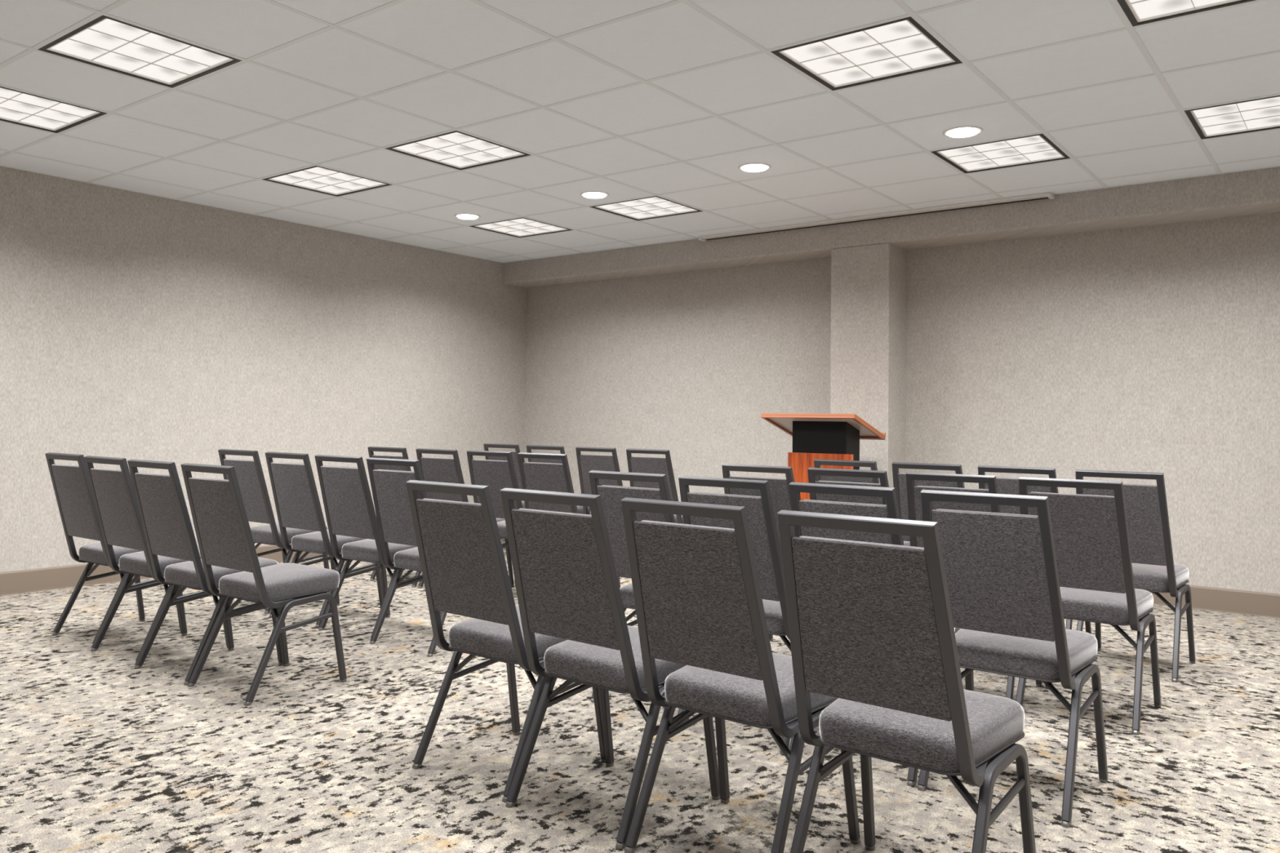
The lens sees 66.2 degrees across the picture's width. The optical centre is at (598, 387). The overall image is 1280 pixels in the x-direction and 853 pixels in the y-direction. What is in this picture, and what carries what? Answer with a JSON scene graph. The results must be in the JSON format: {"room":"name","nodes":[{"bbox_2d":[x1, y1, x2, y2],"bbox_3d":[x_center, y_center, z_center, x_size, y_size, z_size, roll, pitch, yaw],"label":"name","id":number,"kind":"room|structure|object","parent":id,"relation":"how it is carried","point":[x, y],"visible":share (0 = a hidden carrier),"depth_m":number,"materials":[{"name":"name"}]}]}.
{"room":"conference room","nodes":[
{"label":"conference room","id":0,"kind":"room"},
{"bbox_2d":[0,165,527,572],"bbox_3d":[-3.819,-0.172,5.961,0.150,2.887,10.054,-1,-3,38],"label":"wall","id":1,"kind":"structure","parent":0,"point":[134,325],"depth_m":7.14,"materials":[{"name":"paint"}]},
{"bbox_2d":[0,545,328,595],"bbox_3d":[-3.774,1.199,5.863,0.012,0.142,9.754,-1,-3,38],"label":"baseboard","id":2,"kind":"structure","parent":1,"relation":"attached to","point":[16,582],"depth_m":6.25,"materials":[{"name":"brown rubber"}]},
{"bbox_2d":[0,0,1279,262],"bbox_3d":[-0.795,-1.531,3.617,7.530,0.250,9.754,-1,-3,38],"label":"ceiling","id":3,"kind":"structure","parent":0,"point":[624,100],"depth_m":4.73,"materials":[{"name":"tile"}]},
{"bbox_2d":[0,86,106,133],"bbox_3d":[-2.887,-1.442,4.905,0.584,0.104,0.584,-1,-3,38],"label":"ceiling light","id":4,"kind":"object","parent":3,"relation":"attached to","point":[16,107],"visible":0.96,"depth_m":4.99,"materials":[{"name":"white plastic"}]},
{"bbox_2d":[37,15,241,88],"bbox_3d":[-1.932,-1.455,4.146,0.584,0.104,0.584,-1,-3,38],"label":"ceiling light","id":5,"kind":"object","parent":3,"relation":"attached to","point":[106,42],"visible":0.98,"depth_m":4.16,"materials":[{"name":"white plastic"}]},
{"bbox_2d":[262,165,391,196],"bbox_3d":[-1.749,-1.377,6.335,0.584,0.104,0.584,-1,-3,38],"label":"ceiling light","id":6,"kind":"object","parent":3,"relation":"attached to","point":[316,178],"visible":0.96,"depth_m":6.37,"materials":[{"name":"white plastic"}]},
{"bbox_2d":[386,130,530,170],"bbox_3d":[-0.794,-1.390,5.576,0.584,0.104,0.584,-1,-3,38],"label":"ceiling light","id":7,"kind":"object","parent":3,"relation":"attached to","point":[455,149],"visible":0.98,"depth_m":5.61,"materials":[{"name":"white plastic"}]},
{"bbox_2d":[454,213,480,219],"bbox_3d":[-0.982,-1.273,7.341,0.196,0.018,0.196,-1,-3,38],"label":"recessed light","id":8,"kind":"object","parent":3,"relation":"in","point":[462,215],"visible":1,"depth_m":7.30,"materials":[{"name":"white paint"}]},
{"bbox_2d":[469,217,572,237],"bbox_3d":[-0.611,-1.312,7.765,0.584,0.104,0.584,-1,-3,38],"label":"ceiling light","id":9,"kind":"object","parent":3,"relation":"attached to","point":[522,227],"visible":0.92,"depth_m":7.82,"materials":[{"name":"white plastic"}]},
{"bbox_2d":[579,191,608,198],"bbox_3d":[-0.028,-1.286,6.583,0.196,0.018,0.196,-1,-3,38],"label":"recessed light","id":10,"kind":"object","parent":3,"relation":"in","point":[589,194],"visible":1,"depth_m":6.54,"materials":[{"name":"white paint"}]},
{"bbox_2d":[589,195,702,220],"bbox_3d":[0.344,-1.325,7.006,0.584,0.104,0.584,-1,-3,38],"label":"ceiling light","id":11,"kind":"object","parent":3,"relation":"attached to","point":[655,206],"visible":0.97,"depth_m":7.05,"materials":[{"name":"white plastic"}]},
{"bbox_2d":[737,162,771,172],"bbox_3d":[0.927,-1.300,5.824,0.196,0.018,0.196,-1,-3,38],"label":"recessed light","id":12,"kind":"object","parent":3,"relation":"in","point":[753,166],"visible":1,"depth_m":5.79,"materials":[{"name":"white paint"}]},
{"bbox_2d":[770,16,962,90],"bbox_3d":[1.114,-1.416,4.059,0.584,0.104,0.584,-1,-3,38],"label":"ceiling light","id":13,"kind":"object","parent":3,"relation":"attached to","point":[900,47],"visible":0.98,"depth_m":4.07,"materials":[{"name":"white plastic"}]},
{"bbox_2d":[698,192,1054,241],"bbox_3d":[1.895,-1.230,7.205,2.694,0.032,0.090,-1,-3,38],"label":"projection screen","id":14,"kind":"object","parent":3,"relation":"attached to","point":[1044,195],"visible":1,"depth_m":7.05,"materials":[{"name":"white paint"}]},
{"bbox_2d":[942,125,982,137],"bbox_3d":[1.881,-1.313,5.066,0.196,0.018,0.196,-1,-3,38],"label":"recessed light","id":15,"kind":"object","parent":3,"relation":"in","point":[961,131],"visible":1,"depth_m":5.03,"materials":[{"name":"white paint"}]},
{"bbox_2d":[931,133,1070,173],"bbox_3d":[2.252,-1.351,5.489,0.584,0.104,0.584,-1,-3,38],"label":"ceiling light","id":16,"kind":"object","parent":3,"relation":"attached to","point":[1035,148],"visible":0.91,"depth_m":5.52,"materials":[{"name":"white plastic"}]},
{"bbox_2d":[1117,0,1255,26],"bbox_3d":[2.068,-1.430,3.300,0.584,0.104,0.584,-1,-3,38],"label":"ceiling light","id":17,"kind":"object","parent":3,"relation":"attached to","point":[1139,12],"visible":1,"depth_m":3.56,"materials":[{"name":"white plastic"}]},
{"bbox_2d":[1129,0,1226,18],"bbox_3d":[2.068,-1.395,3.299,0.526,0.010,0.526,-1,-3,38],"label":"diffuser","id":18,"kind":"object","parent":17,"relation":"attached to","point":[1139,9],"depth_m":3.57,"materials":[{"name":"grey plastic"}]},
{"bbox_2d":[1184,95,1279,139],"bbox_3d":[3.206,-1.364,4.730,0.584,0.104,0.584,-1,-3,38],"label":"ceiling light","id":19,"kind":"object","parent":3,"relation":"attached to","point":[1262,113],"visible":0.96,"depth_m":4.82,"materials":[{"name":"white plastic"}]},
{"bbox_2d":[0,538,1279,852],"bbox_3d":[-0.834,1.289,3.520,7.830,0.120,10.054,-1,-3,38],"label":"floor","id":20,"kind":"structure","parent":0,"point":[100,753],"depth_m":3.26,"materials":[{"name":"carpet"}]},
{"bbox_2d":[44,452,181,648],"bbox_3d":[-2.465,0.796,5.001,0.435,0.924,0.554,-1,-2,37],"label":"banquet chair","id":21,"kind":"object","parent":20,"relation":"on","point":[71,483],"visible":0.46,"depth_m":4.87,"materials":[{"name":"charcoal fabric"},{"name":"dark grey powder-coated metal"}]},
{"bbox_2d":[84,455,227,666],"bbox_3d":[-2.103,0.789,4.676,0.435,0.924,0.554,-1,-3,38],"label":"banquet chair","id":22,"kind":"object","parent":20,"relation":"on","point":[113,491],"visible":0.52,"depth_m":4.55,"materials":[{"name":"charcoal fabric"},{"name":"dark grey powder-coated metal"}]},
{"bbox_2d":[127,459,282,685],"bbox_3d":[-1.751,0.784,4.370,0.435,0.924,0.554,-1,-3,38],"label":"banquet chair","id":23,"kind":"object","parent":20,"relation":"on","point":[168,530],"visible":0.67,"depth_m":4.24,"materials":[{"name":"charcoal fabric"},{"name":"dark grey powder-coated metal"}]},
{"bbox_2d":[140,472,199,554],"bbox_3d":[-1.859,0.555,4.235,0.339,0.365,0.130,-1,-3,38],"label":"chair backrest","id":24,"kind":"object","parent":23,"relation":"on","point":[166,521],"depth_m":4.19,"materials":[{"name":"grey fabric"}]},
{"bbox_2d":[181,462,346,706],"bbox_3d":[-1.400,0.779,4.093,0.435,0.924,0.554,-1,-3,38],"label":"banquet chair","id":25,"kind":"object","parent":20,"relation":"on","point":[224,538],"visible":1,"depth_m":3.98,"materials":[{"name":"charcoal fabric"},{"name":"dark grey powder-coated metal"}]},
{"bbox_2d":[194,476,257,553],"bbox_3d":[-1.509,0.550,3.958,0.339,0.365,0.130,-1,-3,38],"label":"chair backrest","id":26,"kind":"object","parent":25,"relation":"on","point":[221,523],"depth_m":3.91,"materials":[{"name":"grey fabric"}]},
{"bbox_2d":[217,448,328,613],"bbox_3d":[-1.937,0.833,5.867,0.435,0.924,0.554,-1,-2,36],"label":"banquet chair","id":27,"kind":"object","parent":20,"relation":"on","point":[250,474],"visible":0.52,"depth_m":5.69,"materials":[{"name":"charcoal fabric"},{"name":"dark grey powder-coated metal"}]},
{"bbox_2d":[265,451,383,627],"bbox_3d":[-1.543,0.827,5.521,0.435,0.924,0.554,-1,-2,37],"label":"banquet chair","id":28,"kind":"object","parent":20,"relation":"on","point":[295,492],"visible":0.63,"depth_m":5.38,"materials":[{"name":"black fabric"}]},
{"bbox_2d":[314,454,422,641],"bbox_3d":[-1.176,0.820,5.201,0.435,0.924,0.554,-1,-2,37],"label":"banquet chair","id":29,"kind":"object","parent":20,"relation":"on","point":[348,506],"visible":0.62,"depth_m":5.07,"materials":[{"name":"black fabric"}]},
{"bbox_2d":[367,446,422,587],"bbox_3d":[-1.277,0.874,6.799,0.435,0.924,0.554,-1,-2,36],"label":"banquet chair","id":30,"kind":"object","parent":20,"relation":"on","point":[371,449],"visible":0.11,"depth_m":6.59,"materials":[{"name":"black"}]},
{"bbox_2d":[366,457,446,657],"bbox_3d":[-0.838,0.815,4.908,0.435,0.924,0.554,-1,-2,37],"label":"banquet chair","id":31,"kind":"object","parent":20,"relation":"on","point":[388,487],"visible":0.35,"depth_m":4.80,"materials":[{"name":"black fabric"}]},
{"bbox_2d":[415,448,514,588],"bbox_3d":[-0.898,0.870,6.526,0.435,0.924,0.554,-1,-2,36],"label":"banquet chair","id":32,"kind":"object","parent":20,"relation":"on","point":[448,470],"visible":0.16,"depth_m":6.35,"materials":[{"name":"black fabric"}]},
{"bbox_2d":[466,450,523,604],"bbox_3d":[-0.532,0.867,6.277,0.435,0.924,0.554,-1,-2,36],"label":"banquet chair","id":33,"kind":"object","parent":20,"relation":"on","point":[499,475],"visible":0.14,"depth_m":6.11,"materials":[{"name":"black fabric"}]},
{"bbox_2d":[483,443,524,508],"bbox_3d":[-0.637,0.927,8.078,0.435,0.924,0.554,-1,-2,36],"label":"banquet chair","id":34,"kind":"object","parent":20,"relation":"on","point":[514,454],"visible":0.06,"depth_m":7.85,"materials":[{"name":"black metal"}]},
{"bbox_2d":[405,480,604,802],"bbox_3d":[-0.299,0.762,3.171,0.435,0.924,0.554,-1,-3,40],"label":"banquet chair","id":35,"kind":"object","parent":20,"relation":"on","point":[464,567],"visible":0.67,"depth_m":3.04,"materials":[{"name":"black fabric"}]},
{"bbox_2d":[422,497,481,505],"bbox_3d":[-0.413,0.533,3.041,0.339,0.365,0.130,-1,-3,40],"label":"cushion","id":36,"kind":"object","parent":35,"relation":"on","point":[425,501],"depth_m":3.01,"materials":[{"name":"grey fabric"}]},
{"bbox_2d":[526,444,590,515],"bbox_3d":[-0.266,0.922,7.766,0.435,0.924,0.554,-1,-2,36],"label":"banquet chair","id":37,"kind":"object","parent":20,"relation":"on","point":[529,447],"visible":0.02,"depth_m":7.59,"materials":[{"name":"black metal"}]},
{"bbox_2d":[517,452,620,587],"bbox_3d":[-0.184,0.861,5.981,0.435,0.924,0.554,-1,-2,36],"label":"banquet chair","id":38,"kind":"object","parent":20,"relation":"on","point":[547,477],"visible":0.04,"depth_m":5.80,"materials":[{"name":"black fabric"}]},
{"bbox_2d":[575,446,622,515],"bbox_3d":[0.128,0.916,7.455,0.435,0.924,0.554,-1,-2,36],"label":"banquet chair","id":39,"kind":"object","parent":20,"relation":"on","point":[586,463],"visible":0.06,"depth_m":7.29,"materials":[{"name":"black fabric"}]},
{"bbox_2d":[500,488,719,849],"bbox_3d":[0.029,0.756,2.867,0.435,0.924,0.554,-1,-3,40],"label":"banquet chair","id":40,"kind":"object","parent":20,"relation":"on","point":[566,583],"visible":0.78,"depth_m":2.73,"materials":[{"name":"charcoal fabric"},{"name":"dark grey metal"}]},
{"bbox_2d":[519,508,591,516],"bbox_3d":[-0.086,0.527,2.737,0.339,0.365,0.130,-1,-3,40],"label":"cushion","id":41,"kind":"object","parent":40,"relation":"on","point":[522,512],"depth_m":2.71,"materials":[{"name":"grey fabric"}]},
{"bbox_2d":[588,470,683,714],"bbox_3d":[0.266,0.797,3.943,0.435,0.924,0.554,-1,-3,39],"label":"banquet chair","id":42,"kind":"object","parent":20,"relation":"on","point":[611,496],"visible":0.12,"depth_m":3.82,"materials":[{"name":"charcoal fabric"},{"name":"dark grey metal"}]},
{"bbox_2d":[602,484,659,489],"bbox_3d":[0.156,0.568,3.810,0.339,0.365,0.130,-1,-3,39],"label":"cushion","id":43,"kind":"object","parent":42,"relation":"on","point":[604,486],"depth_m":3.78,"materials":[{"name":"grey fabric"}]},
{"bbox_2d":[626,448,683,524],"bbox_3d":[0.498,0.911,7.152,0.435,0.924,0.554,-1,-2,37],"label":"banquet chair","id":44,"kind":"object","parent":20,"relation":"on","point":[656,465],"visible":0.19,"depth_m":6.96,"materials":[{"name":"black fabric"}]},
{"bbox_2d":[678,475,791,754],"bbox_3d":[0.594,0.790,3.626,0.435,0.924,0.554,-1,-3,39],"label":"banquet chair","id":45,"kind":"object","parent":20,"relation":"on","point":[759,509],"visible":0.2,"depth_m":3.40,"materials":[{"name":"charcoal fabric"},{"name":"dark grey metal"}]},
{"bbox_2d":[692,492,760,497],"bbox_3d":[0.483,0.561,3.493,0.339,0.365,0.130,-1,-3,39],"label":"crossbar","id":46,"kind":"object","parent":45,"relation":"on","point":[694,494],"depth_m":3.47,"materials":[{"name":"grey metal"}]},
{"bbox_2d":[621,497,860,852],"bbox_3d":[0.365,0.750,2.576,0.435,0.924,0.554,-1,-3,40],"label":"banquet chair","id":47,"kind":"object","parent":20,"relation":"on","point":[698,600],"visible":0.8,"depth_m":2.44,"materials":[{"name":"charcoal fabric"},{"name":"dark grey metal"}]},
{"bbox_2d":[640,520,734,530],"bbox_3d":[0.251,0.522,2.446,0.339,0.365,0.130,-1,-3,40],"label":"crossbar","id":48,"kind":"object","parent":47,"relation":"on","point":[646,525],"depth_m":2.42,"materials":[{"name":"grey metal"}]},
{"bbox_2d":[721,463,794,641],"bbox_3d":[0.887,0.832,4.732,0.435,0.924,0.554,-1,-3,38],"label":"banquet chair","id":49,"kind":"object","parent":20,"relation":"on","point":[779,487],"visible":0.1,"depth_m":4.51,"materials":[{"name":"charcoal fabric"},{"name":"dark grey metal"}]},
{"bbox_2d":[760,413,885,500],"bbox_3d":[1.540,0.778,6.737,0.684,1.190,0.521,-1,-3,38],"label":"lectern","id":50,"kind":"object","parent":20,"relation":"on","point":[815,436],"visible":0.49,"depth_m":6.63,"materials":[{"name":"brown wood"}]},
{"bbox_2d":[807,467,888,504],"bbox_3d":[1.234,0.828,4.455,0.435,0.924,0.554,-1,-3,38],"label":"banquet chair","id":51,"kind":"object","parent":20,"relation":"on","point":[812,472],"visible":0.07,"depth_m":4.26,"materials":[{"name":"black"}]},
{"bbox_2d":[813,458,910,546],"bbox_3d":[1.501,0.869,5.531,0.435,0.924,0.554,-1,-3,39],"label":"banquet chair","id":52,"kind":"object","parent":20,"relation":"on","point":[817,463],"visible":0.02,"depth_m":5.34,"materials":[{"name":"charcoal fabric"},{"name":"dark grey metal"}]},
{"bbox_2d":[788,482,955,786],"bbox_3d":[0.938,0.785,3.342,0.435,0.924,0.554,-1,-3,39],"label":"banquet chair","id":53,"kind":"object","parent":20,"relation":"on","point":[890,510],"visible":0.1,"depth_m":3.15,"materials":[{"name":"charcoal fabric"},{"name":"dark grey painted metal"}]},
{"bbox_2d":[804,499,886,506],"bbox_3d":[0.827,0.556,3.209,0.339,0.365,0.130,-1,-3,39],"label":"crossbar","id":54,"kind":"object","parent":53,"relation":"on","point":[806,502],"depth_m":3.18,"materials":[{"name":"grey metal"}]},
{"bbox_2d":[777,510,1035,852],"bbox_3d":[0.708,0.745,2.271,0.435,0.924,0.554,-1,-3,41],"label":"banquet chair","id":55,"kind":"object","parent":20,"relation":"on","point":[871,628],"visible":1,"depth_m":2.14,"materials":[{"name":"charcoal fabric"},{"name":"dark grey painted metal"}]},
{"bbox_2d":[800,535,924,549],"bbox_3d":[0.593,0.516,2.141,0.339,0.365,0.130,-1,-3,41],"label":"crossbar","id":56,"kind":"object","parent":55,"relation":"on","point":[806,542],"depth_m":2.12,"materials":[{"name":"grey metal"}]},
{"bbox_2d":[892,462,964,541],"bbox_3d":[1.852,0.864,5.251,0.435,0.924,0.554,-1,-3,39],"label":"banquet chair","id":57,"kind":"object","parent":20,"relation":"on","point":[899,479],"visible":0.07,"depth_m":5.12,"materials":[{"name":"charcoal fabric"},{"name":"dark grey painted metal"}]},
{"bbox_2d":[906,471,1042,699],"bbox_3d":[1.584,0.823,4.175,0.435,0.924,0.554,-1,-3,38],"label":"banquet chair","id":58,"kind":"object","parent":20,"relation":"on","point":[913,493],"visible":0.08,"depth_m":4.00,"materials":[{"name":"charcoal fabric"},{"name":"dark grey painted metal"}]},
{"bbox_2d":[917,485,987,489],"bbox_3d":[1.475,0.594,4.041,0.339,0.365,0.130,-1,-3,38],"label":"cushion","id":59,"kind":"object","parent":58,"relation":"on","point":[919,487],"depth_m":4.02,"materials":[{"name":"grey fabric"}]},
{"bbox_2d":[917,489,1107,827],"bbox_3d":[1.278,0.779,3.046,0.435,0.924,0.554,-1,-3,39],"label":"banquet chair","id":60,"kind":"object","parent":20,"relation":"on","point":[1001,569],"visible":0.83,"depth_m":2.89,"materials":[{"name":"charcoal fabric"},{"name":"dark grey painted metal"}]},
{"bbox_2d":[937,508,1037,516],"bbox_3d":[1.167,0.551,2.914,0.339,0.365,0.130,-1,-3,39],"label":"crossbar","id":61,"kind":"object","parent":60,"relation":"on","point":[940,513],"depth_m":2.89,"materials":[{"name":"grey metal"}]},
{"bbox_2d":[977,465,1091,634],"bbox_3d":[2.196,0.859,4.971,0.435,0.924,0.554,-1,-3,39],"label":"banquet chair","id":62,"kind":"object","parent":20,"relation":"on","point":[1007,486],"visible":0.02,"depth_m":4.81,"materials":[{"name":"charcoal fabric"},{"name":"dark grey painted metal"}]},
{"bbox_2d":[1015,476,1161,735],"bbox_3d":[1.931,0.817,3.884,0.435,0.924,0.554,-1,-3,39],"label":"banquet chair","id":63,"kind":"object","parent":20,"relation":"on","point":[1091,536],"visible":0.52,"depth_m":3.71,"materials":[{"name":"charcoal fabric"},{"name":"dark grey painted metal"}]},
{"bbox_2d":[1032,492,1114,497],"bbox_3d":[1.821,0.589,3.751,0.339,0.365,0.130,-1,-3,39],"label":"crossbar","id":64,"kind":"object","parent":63,"relation":"on","point":[1037,494],"depth_m":3.72,"materials":[{"name":"grey metal"}]},
{"bbox_2d":[1075,469,1195,682],"bbox_3d":[2.523,0.852,4.639,0.435,0.924,0.554,-1,-3,40],"label":"banquet chair","id":65,"kind":"object","parent":20,"relation":"on","point":[1154,570],"visible":0.5,"depth_m":4.45,"materials":[{"name":"charcoal fabric"},{"name":"dark grey painted metal"}]},
{"bbox_2d":[830,243,906,487],"bbox_3d":[2.013,0.182,7.327,0.448,2.435,0.335,-1,-3,38],"label":"wall column","id":66,"kind":"structure","parent":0,"point":[868,373],"depth_m":7.20,"materials":[{"name":"paint"}]},
{"bbox_2d":[503,166,1279,288],"bbox_3d":[2.131,-1.137,7.291,7.530,0.202,0.339,-1,-3,38],"label":"ceiling beam","id":67,"kind":"structure","parent":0,"point":[1255,192],"depth_m":6.86,"materials":[{"name":"paint"}]},
{"bbox_2d":[524,166,1279,594],"bbox_3d":[2.268,-0.037,7.444,7.530,2.887,0.150,-1,-3,38],"label":"wall","id":68,"kind":"structure","parent":0,"point":[1149,348],"depth_m":6.86,"materials":[{"name":"paint"}]},
{"bbox_2d":[1151,585,1279,618],"bbox_3d":[3.709,1.311,6.132,3.670,0.142,0.012,-1,-3,38],"label":"baseboard","id":69,"kind":"structure","parent":68,"relation":"attached to","point":[1208,598],"depth_m":6.00,"materials":[{"name":"brown rubber"}]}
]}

